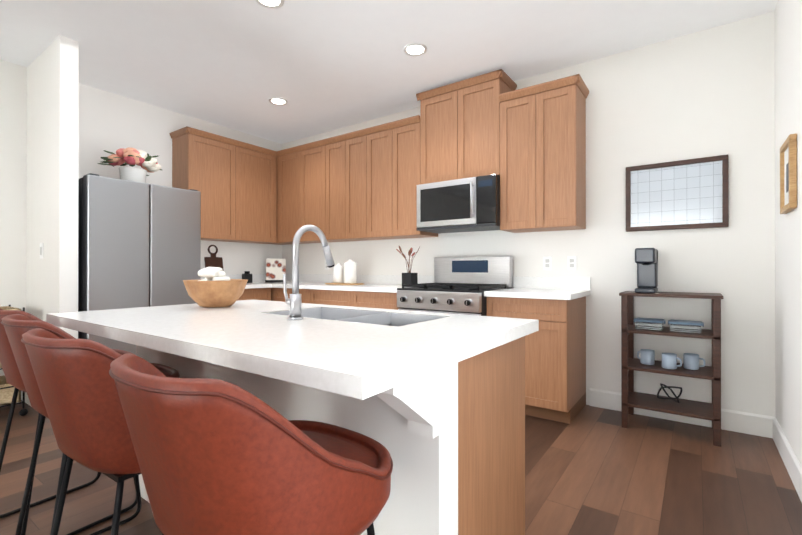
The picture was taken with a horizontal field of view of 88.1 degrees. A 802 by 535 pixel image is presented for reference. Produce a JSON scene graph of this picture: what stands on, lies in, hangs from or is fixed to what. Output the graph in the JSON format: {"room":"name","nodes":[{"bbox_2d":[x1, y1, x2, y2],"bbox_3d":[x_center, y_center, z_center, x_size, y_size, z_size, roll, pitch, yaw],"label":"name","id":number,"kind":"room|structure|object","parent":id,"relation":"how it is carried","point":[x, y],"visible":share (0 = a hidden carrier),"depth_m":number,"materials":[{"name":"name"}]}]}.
{"room":"kitchen","nodes":[
{"label":"kitchen","id":0,"kind":"room"},
{"bbox_2d":[26,35,78,338],"bbox_3d":[-2.714,-0.276,3.211,0.810,2.740,0.110,0,0,35],"label":"wall","id":1,"kind":"structure","parent":0,"point":[52,183],"depth_m":3.02,"materials":[{"name":"paint"}]},
{"bbox_2d":[25,392,31,406],"bbox_3d":[-2.726,1.027,3.151,0.795,0.135,0.036,0,0,35],"label":"baseboard","id":2,"kind":"structure","parent":1,"relation":"attached to","point":[27,401],"depth_m":3.32,"materials":[{"name":"white"}]},
{"bbox_2d":[40,243,43,258],"bbox_3d":[-2.737,-0.126,3.153,0.072,0.116,0.009,0,0,35],"label":"plate","id":3,"kind":"object","parent":1,"relation":"attached to","point":[41,250],"visible":1,"depth_m":3.14,"materials":[{"name":"white plastic"}]},
{"bbox_2d":[0,59,281,375],"bbox_3d":[-5.115,-0.283,0.643,0.120,2.740,12.000,0,0,35],"label":"wall","id":4,"kind":"structure","parent":0,"point":[111,122],"depth_m":3.80,"materials":[{"name":"paint"}]},
{"bbox_2d":[169,126,228,240],"bbox_3d":[-2.097,-0.847,4.488,0.328,1.090,0.583,0,0,35],"label":"upper cabinet","id":5,"kind":"object","parent":4,"relation":"attached to","point":[200,159],"depth_m":4.33,"materials":[{"name":"brown wood"}]},
{"bbox_2d":[201,274,265,280],"bbox_3d":[-2.016,0.134,4.868,0.018,0.100,1.480,0,0,35],"label":"backsplash","id":6,"kind":"structure","parent":4,"relation":"attached to","point":[255,277],"depth_m":5.12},
{"bbox_2d":[225,138,276,244],"bbox_3d":[-1.800,-0.846,4.880,0.358,1.090,0.633,0,0,35],"label":"upper cabinet","id":7,"kind":"object","parent":4,"relation":"attached to","point":[252,168],"depth_m":4.77,"materials":[{"name":"brown wood"}]},
{"bbox_2d":[0,0,777,143],"bbox_3d":[-3.075,-1.706,-0.807,5.130,0.100,12.240,0,0,35],"label":"ceiling","id":8,"kind":"structure","parent":0,"point":[321,66],"depth_m":3.04,"materials":[{"name":"paint"}]},
{"bbox_2d":[255,0,283,8],"bbox_3d":[-0.808,-1.643,2.538,0.180,0.007,0.180,0,0,35],"label":"recessed light","id":9,"kind":"object","parent":8,"relation":"in","point":[273,4],"visible":1,"depth_m":2.58,"materials":[{"name":"white"}]},
{"bbox_2d":[269,97,287,104],"bbox_3d":[-1.212,-1.639,4.091,0.180,0.007,0.180,0,0,35],"label":"recessed light","id":10,"kind":"object","parent":8,"relation":"in","point":[277,101],"visible":1,"depth_m":4.09,"materials":[{"name":"white plastic"}]},
{"bbox_2d":[403,43,426,55],"bbox_3d":[0.108,-1.642,3.126,0.180,0.007,0.180,0,0,35],"label":"recessed light","id":11,"kind":"object","parent":8,"relation":"in","point":[415,49],"visible":1,"depth_m":3.12,"materials":[{"name":"white plastic"}]},
{"bbox_2d":[0,403,801,534],"bbox_3d":[-3.075,1.133,-0.815,5.130,0.100,12.240,0,0,35],"label":"floor","id":12,"kind":"structure","parent":0,"point":[591,470],"depth_m":2.09,"materials":[{"name":"brown wood"}]},
{"bbox_2d":[0,305,27,415],"bbox_3d":[-3.030,0.693,3.041,0.420,0.799,0.362,0,0,35],"label":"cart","id":13,"kind":"object","parent":12,"relation":"on","point":[6,391],"visible":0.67,"depth_m":3.01,"materials":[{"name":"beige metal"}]},
{"bbox_2d":[0,309,136,534],"bbox_3d":[-1.482,0.626,1.826,0.460,0.926,0.510,0,0,35],"label":"stool","id":14,"kind":"object","parent":12,"relation":"on","point":[10,369],"visible":0.1,"depth_m":1.66,"materials":[{"name":"leather"}]},
{"bbox_2d":[21,328,140,534],"bbox_3d":[-0.736,0.625,1.184,0.459,0.926,0.508,0,0,35],"label":"stool","id":15,"kind":"object","parent":12,"relation":"on","point":[80,396],"visible":0.48,"depth_m":0.97,"materials":[{"name":"leather"}]},
{"bbox_2d":[1,314,179,534],"bbox_3d":[-1.112,0.626,1.520,0.459,0.926,0.509,0,0,35],"label":"stool","id":16,"kind":"object","parent":12,"relation":"on","point":[16,326],"visible":0.27,"depth_m":1.33,"materials":[{"name":"leather"}]},
{"bbox_2d":[78,173,200,354],"bbox_3d":[-2.373,0.203,3.591,0.863,1.784,0.845,0,0,35],"label":"fridge","id":17,"kind":"object","parent":12,"relation":"on","point":[139,244],"visible":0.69,"depth_m":3.24,"materials":[{"name":"grey metal"}]},
{"bbox_2d":[97,147,161,182],"bbox_3d":[-2.358,-0.871,3.652,0.407,0.365,0.517,0,0,35],"label":"flower pot","id":18,"kind":"object","parent":17,"relation":"on","point":[132,157],"visible":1,"depth_m":3.57,"materials":[{"name":"white ceramic"}]},
{"bbox_2d":[237,289,244,300],"bbox_3d":[-2.041,0.660,4.331,0.598,0.875,0.519,0,0,35],"label":"base cabinet","id":19,"kind":"object","parent":12,"relation":"on","point":[242,297],"depth_m":4.35,"materials":[{"name":"brown wood"}]},
{"bbox_2d":[109,353,392,534],"bbox_3d":[-0.278,0.624,0.846,0.459,0.926,0.508,0,0,35],"label":"stool","id":20,"kind":"object","parent":12,"relation":"on","point":[217,457],"visible":1,"depth_m":0.64,"materials":[{"name":"leather"}]},
{"bbox_2d":[245,289,272,300],"bbox_3d":[-1.829,0.660,4.629,0.598,0.875,0.449,0,0,35],"label":"base cabinet","id":21,"kind":"object","parent":12,"relation":"on","point":[250,294],"depth_m":4.52,"materials":[{"name":"brown wood"}]},
{"bbox_2d":[245,283,272,288],"bbox_3d":[-1.941,0.202,4.434,0.643,0.040,0.860,0,0,35],"label":"countertop","id":22,"kind":"structure","parent":21,"relation":"on","point":[248,286],"depth_m":4.48,"materials":[{"name":"white stone"}]},
{"bbox_2d":[204,245,223,270],"bbox_3d":[-2.120,-0.041,4.697,0.090,0.442,0.210,0,0,35],"label":"cutting board","id":23,"kind":"object","parent":22,"relation":"on","point":[212,260],"visible":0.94,"depth_m":4.69,"materials":[{"name":"brown wood"}]},
{"bbox_2d":[273,289,308,302],"bbox_3d":[-1.009,0.661,4.713,0.600,0.875,0.598,0,0,35],"label":"base cabinet","id":24,"kind":"object","parent":12,"relation":"on","point":[278,294],"depth_m":4.51,"materials":[{"name":"brown wood"}]},
{"bbox_2d":[88,333,524,534],"bbox_3d":[-0.466,0.663,1.693,1.690,0.855,0.820,0,0,35],"label":"kitchen island","id":25,"kind":"object","parent":12,"relation":"on","point":[433,403],"depth_m":1.18,"materials":[{"name":"white paint"}]},
{"bbox_2d":[46,301,537,400],"bbox_3d":[-0.490,0.215,1.644,1.750,0.040,1.000,0,0,35],"label":"island countertop","id":26,"kind":"structure","parent":25,"relation":"on","point":[356,360],"depth_m":1.16,"materials":[{"name":"white stone"}]},
{"bbox_2d":[183,267,247,307],"bbox_3d":[-0.924,0.096,2.076,0.297,0.199,0.302,0,0,35],"label":"bowl","id":27,"kind":"object","parent":26,"relation":"on","point":[215,287],"visible":1,"depth_m":1.98,"materials":[{"name":"brown wood"}]},
{"bbox_2d":[283,225,334,320],"bbox_3d":[-0.364,0.014,1.641,0.101,0.363,0.230,0,0,35],"label":"faucet","id":28,"kind":"object","parent":26,"relation":"on","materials":[{"name":"silver metal"}]},
{"bbox_2d":[282,305,425,324],"bbox_3d":[-0.206,0.322,1.723,0.738,0.246,0.358,0,0,35],"label":"sink","id":29,"kind":"object","parent":26,"relation":"in","point":[346,314],"depth_m":1.82,"materials":[{"name":"silver metal"}]},
{"bbox_2d":[309,289,356,306],"bbox_3d":[-0.529,0.660,4.370,0.697,0.875,0.598,0,0,35],"label":"base cabinet","id":30,"kind":"object","parent":12,"relation":"on","point":[338,297],"depth_m":4.11,"materials":[{"name":"brown wood"}]},
{"bbox_2d":[249,281,409,292],"bbox_3d":[-0.794,0.203,4.533,2.396,0.040,0.643,0,0,35],"label":"countertop","id":31,"kind":"structure","parent":30,"relation":"on","point":[302,284],"depth_m":4.18,"materials":[{"name":"white stone"}]},
{"bbox_2d":[242,271,251,282],"bbox_3d":[-1.823,0.113,4.908,0.090,0.139,0.090,0,0,35],"label":"grinder","id":32,"kind":"object","parent":31,"relation":"on","point":[247,275],"visible":0.9,"depth_m":4.88,"materials":[{"name":"black plastic"}]},
{"bbox_2d":[265,259,285,282],"bbox_3d":[-1.543,0.036,5.112,0.240,0.292,0.141,0,0,-15],"label":"cookbook","id":33,"kind":"object","parent":31,"relation":"on","point":[275,270],"visible":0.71,"depth_m":5.11,"materials":[{"name":"white paper"}]},
{"bbox_2d":[325,259,363,284],"bbox_3d":[-0.602,0.047,4.425,0.380,0.268,0.200,0,0,35],"label":"canisters","id":34,"kind":"object","parent":31,"relation":"on","point":[346,274],"visible":1,"depth_m":4.34,"materials":[{"name":"white ceramic"}]},
{"bbox_2d":[396,246,419,283],"bbox_3d":[0.048,-0.013,3.947,0.239,0.387,0.203,0,0,35],"label":"vase","id":35,"kind":"object","parent":31,"relation":"on","point":[408,277],"visible":0.96,"depth_m":3.90,"materials":[{"name":"black ceramic"}]},
{"bbox_2d":[357,293,398,309],"bbox_3d":[-0.049,0.659,4.028,0.598,0.875,0.598,0,0,35],"label":"base cabinet","id":36,"kind":"object","parent":12,"relation":"on","point":[368,300],"depth_m":3.78,"materials":[{"name":"brown wood"}]},
{"bbox_2d":[397,256,512,315],"bbox_3d":[0.462,0.498,3.564,0.762,1.195,0.743,0,0,35],"label":"range","id":37,"kind":"object","parent":12,"relation":"on","point":[460,285],"visible":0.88,"depth_m":3.50,"materials":[{"name":"grey metal"}]},
{"bbox_2d":[487,297,585,423],"bbox_3d":[1.064,0.657,3.235,0.588,0.875,0.598,0,0,35],"label":"base cabinet","id":38,"kind":"object","parent":12,"relation":"on","point":[555,354],"depth_m":2.94,"materials":[{"name":"brown wood"}]},
{"bbox_2d":[485,289,590,300],"bbox_3d":[1.065,0.199,3.208,0.622,0.040,0.643,0,0,35],"label":"countertop","id":39,"kind":"structure","parent":38,"relation":"on","point":[537,294],"depth_m":2.99,"materials":[{"name":"white stone"}]},
{"bbox_2d":[619,291,722,446],"bbox_3d":[1.823,0.633,2.811,0.564,0.920,0.352,0,0,35],"label":"shelf unit","id":40,"kind":"object","parent":12,"relation":"on","point":[631,399],"visible":0.98,"depth_m":2.76,"materials":[{"name":"brown wood"}]},
{"bbox_2d":[637,349,654,364],"bbox_3d":[1.710,0.625,2.899,0.110,0.095,0.086,0,0,35],"label":"mug","id":41,"kind":"object","parent":40,"relation":"in","point":[647,357],"visible":1,"depth_m":2.86,"materials":[{"name":"blue"}]},
{"bbox_2d":[635,248,657,292],"bbox_3d":[1.719,0.020,2.900,0.120,0.305,0.270,0,0,35],"label":"coffee maker","id":42,"kind":"object","parent":40,"relation":"on","point":[646,260],"visible":1,"depth_m":2.87,"materials":[{"name":"black"}]},
{"bbox_2d":[634,317,665,330],"bbox_3d":[1.715,0.389,2.859,0.184,0.066,0.148,0,0,35],"label":"container","id":43,"kind":"object","parent":40,"relation":"in","point":[649,323],"visible":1,"depth_m":2.81,"materials":[{"name":"clear glass"}]},
{"bbox_2d":[657,383,681,402],"bbox_3d":[1.815,0.847,2.800,0.142,0.106,0.141,0,0,35],"label":"knot sculpture","id":44,"kind":"object","parent":40,"relation":"in","point":[670,387],"visible":1,"depth_m":2.79,"materials":[{"name":"black metal"}]},
{"bbox_2d":[662,353,681,369],"bbox_3d":[1.803,0.625,2.759,0.115,0.095,0.086,0,0,35],"label":"mug","id":45,"kind":"object","parent":40,"relation":"in","point":[669,360],"visible":1,"depth_m":2.73,"materials":[{"name":"blue"}]},
{"bbox_2d":[668,319,703,333],"bbox_3d":[1.882,0.389,2.740,0.194,0.066,0.148,0,0,35],"label":"container","id":46,"kind":"object","parent":40,"relation":"in","point":[687,326],"visible":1,"depth_m":2.69,"materials":[{"name":"clear glass"}]},
{"bbox_2d":[683,353,705,369],"bbox_3d":[1.943,0.624,2.745,0.119,0.095,0.086,0,0,35],"label":"mug","id":47,"kind":"object","parent":40,"relation":"in","point":[690,361],"visible":1,"depth_m":2.72,"materials":[{"name":"blue"}]},
{"bbox_2d":[282,11,775,416],"bbox_3d":[0.442,-0.273,4.124,5.130,2.740,0.120,0,0,35],"label":"wall","id":48,"kind":"structure","parent":0,"point":[709,92],"depth_m":2.98,"materials":[{"name":"paint"}]},
{"bbox_2d":[277,145,312,244],"bbox_3d":[-1.229,-0.846,5.021,0.508,1.090,0.358,0,0,35],"label":"upper cabinet","id":49,"kind":"object","parent":48,"relation":"attached to","point":[291,161],"depth_m":4.91,"materials":[{"name":"brown wood"}]},
{"bbox_2d":[305,138,344,242],"bbox_3d":[-0.899,-0.847,4.804,0.517,1.090,0.328,0,0,35],"label":"upper cabinet","id":50,"kind":"object","parent":48,"relation":"attached to","point":[317,152],"depth_m":4.64,"materials":[{"name":"brown wood"}]},
{"bbox_2d":[329,133,348,240],"bbox_3d":[-0.616,-0.847,4.602,0.412,1.090,0.328,0,0,35],"label":"upper cabinet","id":51,"kind":"object","parent":48,"relation":"attached to","point":[338,146],"depth_m":4.44,"materials":[{"name":"brown wood"}]},
{"bbox_2d":[349,129,372,240],"bbox_3d":[-0.375,-0.848,4.431,0.412,1.090,0.328,0,0,35],"label":"upper cabinet","id":52,"kind":"object","parent":48,"relation":"attached to","point":[361,142],"depth_m":4.26,"materials":[{"name":"brown wood"}]},
{"bbox_2d":[373,121,412,239],"bbox_3d":[-0.123,-0.848,4.251,0.442,1.090,0.328,0,0,35],"label":"upper cabinet","id":53,"kind":"object","parent":48,"relation":"attached to","point":[384,136],"depth_m":4.08,"materials":[{"name":"brown wood"}]},
{"bbox_2d":[397,113,437,237],"bbox_3d":[0.118,-0.849,4.079,0.383,1.090,0.328,0,0,35],"label":"upper cabinet","id":54,"kind":"object","parent":48,"relation":"attached to","point":[409,130],"depth_m":3.92,"materials":[{"name":"brown wood"}]},
{"bbox_2d":[286,274,590,288],"bbox_3d":[-0.044,0.132,4.383,3.792,0.100,0.018,0,0,35],"label":"backsplash","id":55,"kind":"structure","parent":48,"relation":"attached to","point":[519,282],"depth_m":3.61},
{"bbox_2d":[417,81,464,183],"bbox_3d":[0.455,-1.175,3.840,0.444,0.838,0.328,0,0,35],"label":"upper cabinet","id":56,"kind":"object","parent":48,"relation":"attached to","point":[442,111],"depth_m":3.70,"materials":[{"name":"brown wood"}]},
{"bbox_2d":[416,174,499,233],"bbox_3d":[0.553,-0.544,3.696,0.764,0.416,0.438,0,0,35],"label":"microwave","id":57,"kind":"object","parent":56,"relation":"attached to","point":[471,204],"visible":1,"depth_m":3.53,"materials":[{"name":"grey"}]},
{"bbox_2d":[465,69,516,177],"bbox_3d":[0.721,-1.176,3.651,0.444,0.838,0.328,0,0,35],"label":"upper cabinet","id":58,"kind":"object","parent":48,"relation":"attached to","point":[483,93],"depth_m":3.48,"materials":[{"name":"brown wood"}]},
{"bbox_2d":[500,85,552,232],"bbox_3d":[1.046,-0.850,3.418,0.354,1.090,0.328,0,0,35],"label":"upper cabinet","id":59,"kind":"object","parent":48,"relation":"attached to","point":[527,145],"depth_m":3.28,"materials":[{"name":"brown wood"}]},
{"bbox_2d":[543,256,551,269],"bbox_3d":[1.231,-0.035,3.482,0.072,0.116,0.008,0,0,35],"label":"electrical outlet","id":60,"kind":"object","parent":48,"relation":"attached to","point":[547,262],"visible":1,"depth_m":3.48,"materials":[{"name":"white plastic"}]},
{"bbox_2d":[545,74,588,230],"bbox_3d":[1.238,-0.851,3.281,0.353,1.090,0.328,0,0,35],"label":"upper cabinet","id":61,"kind":"object","parent":48,"relation":"attached to","point":[565,99],"depth_m":3.12,"materials":[{"name":"brown wood"}]},
{"bbox_2d":[567,256,576,269],"bbox_3d":[1.390,-0.035,3.369,0.072,0.116,0.008,0,0,35],"label":"electrical outlet","id":62,"kind":"object","parent":48,"relation":"attached to","point":[571,262],"visible":1,"depth_m":3.37,"materials":[{"name":"white plastic"}]},
{"bbox_2d":[626,154,728,231],"bbox_3d":[1.949,-0.514,2.958,0.610,0.485,0.028,0,0,35],"label":"calendar","id":63,"kind":"object","parent":48,"relation":"attached to","point":[686,194],"visible":0.96,"depth_m":2.94,"materials":[{"name":"brown wood"}]},
{"bbox_2d":[590,388,770,437],"bbox_3d":[1.946,1.026,2.966,1.099,0.135,0.015,0,0,35],"label":"baseboard","id":64,"kind":"structure","parent":48,"relation":"attached to","point":[753,424],"depth_m":2.83,"materials":[{"name":"white paint"}]},
{"bbox_2d":[775,0,801,465],"bbox_3d":[-1.042,-0.290,-2.259,0.138,2.740,12.000,0,0,35],"label":"wall","id":65,"kind":"structure","parent":0,"point":[788,225],"depth_m":2.26,"materials":[{"name":"paint"}]},
{"bbox_2d":[771,416,801,501],"bbox_3d":[2.075,1.024,2.214,0.015,0.135,1.030,0,0,35],"label":"baseboard","id":66,"kind":"structure","parent":65,"relation":"attached to","point":[792,464],"depth_m":2.22,"materials":[{"name":"white"}]},
{"bbox_2d":[780,134,796,213],"bbox_3d":[2.049,-0.483,2.194,0.028,0.370,0.300,0,0,35],"label":"picture frame","id":67,"kind":"object","parent":65,"relation":"attached to","point":[788,175],"visible":1,"depth_m":2.10,"materials":[{"name":"brown wood"}]}
]}

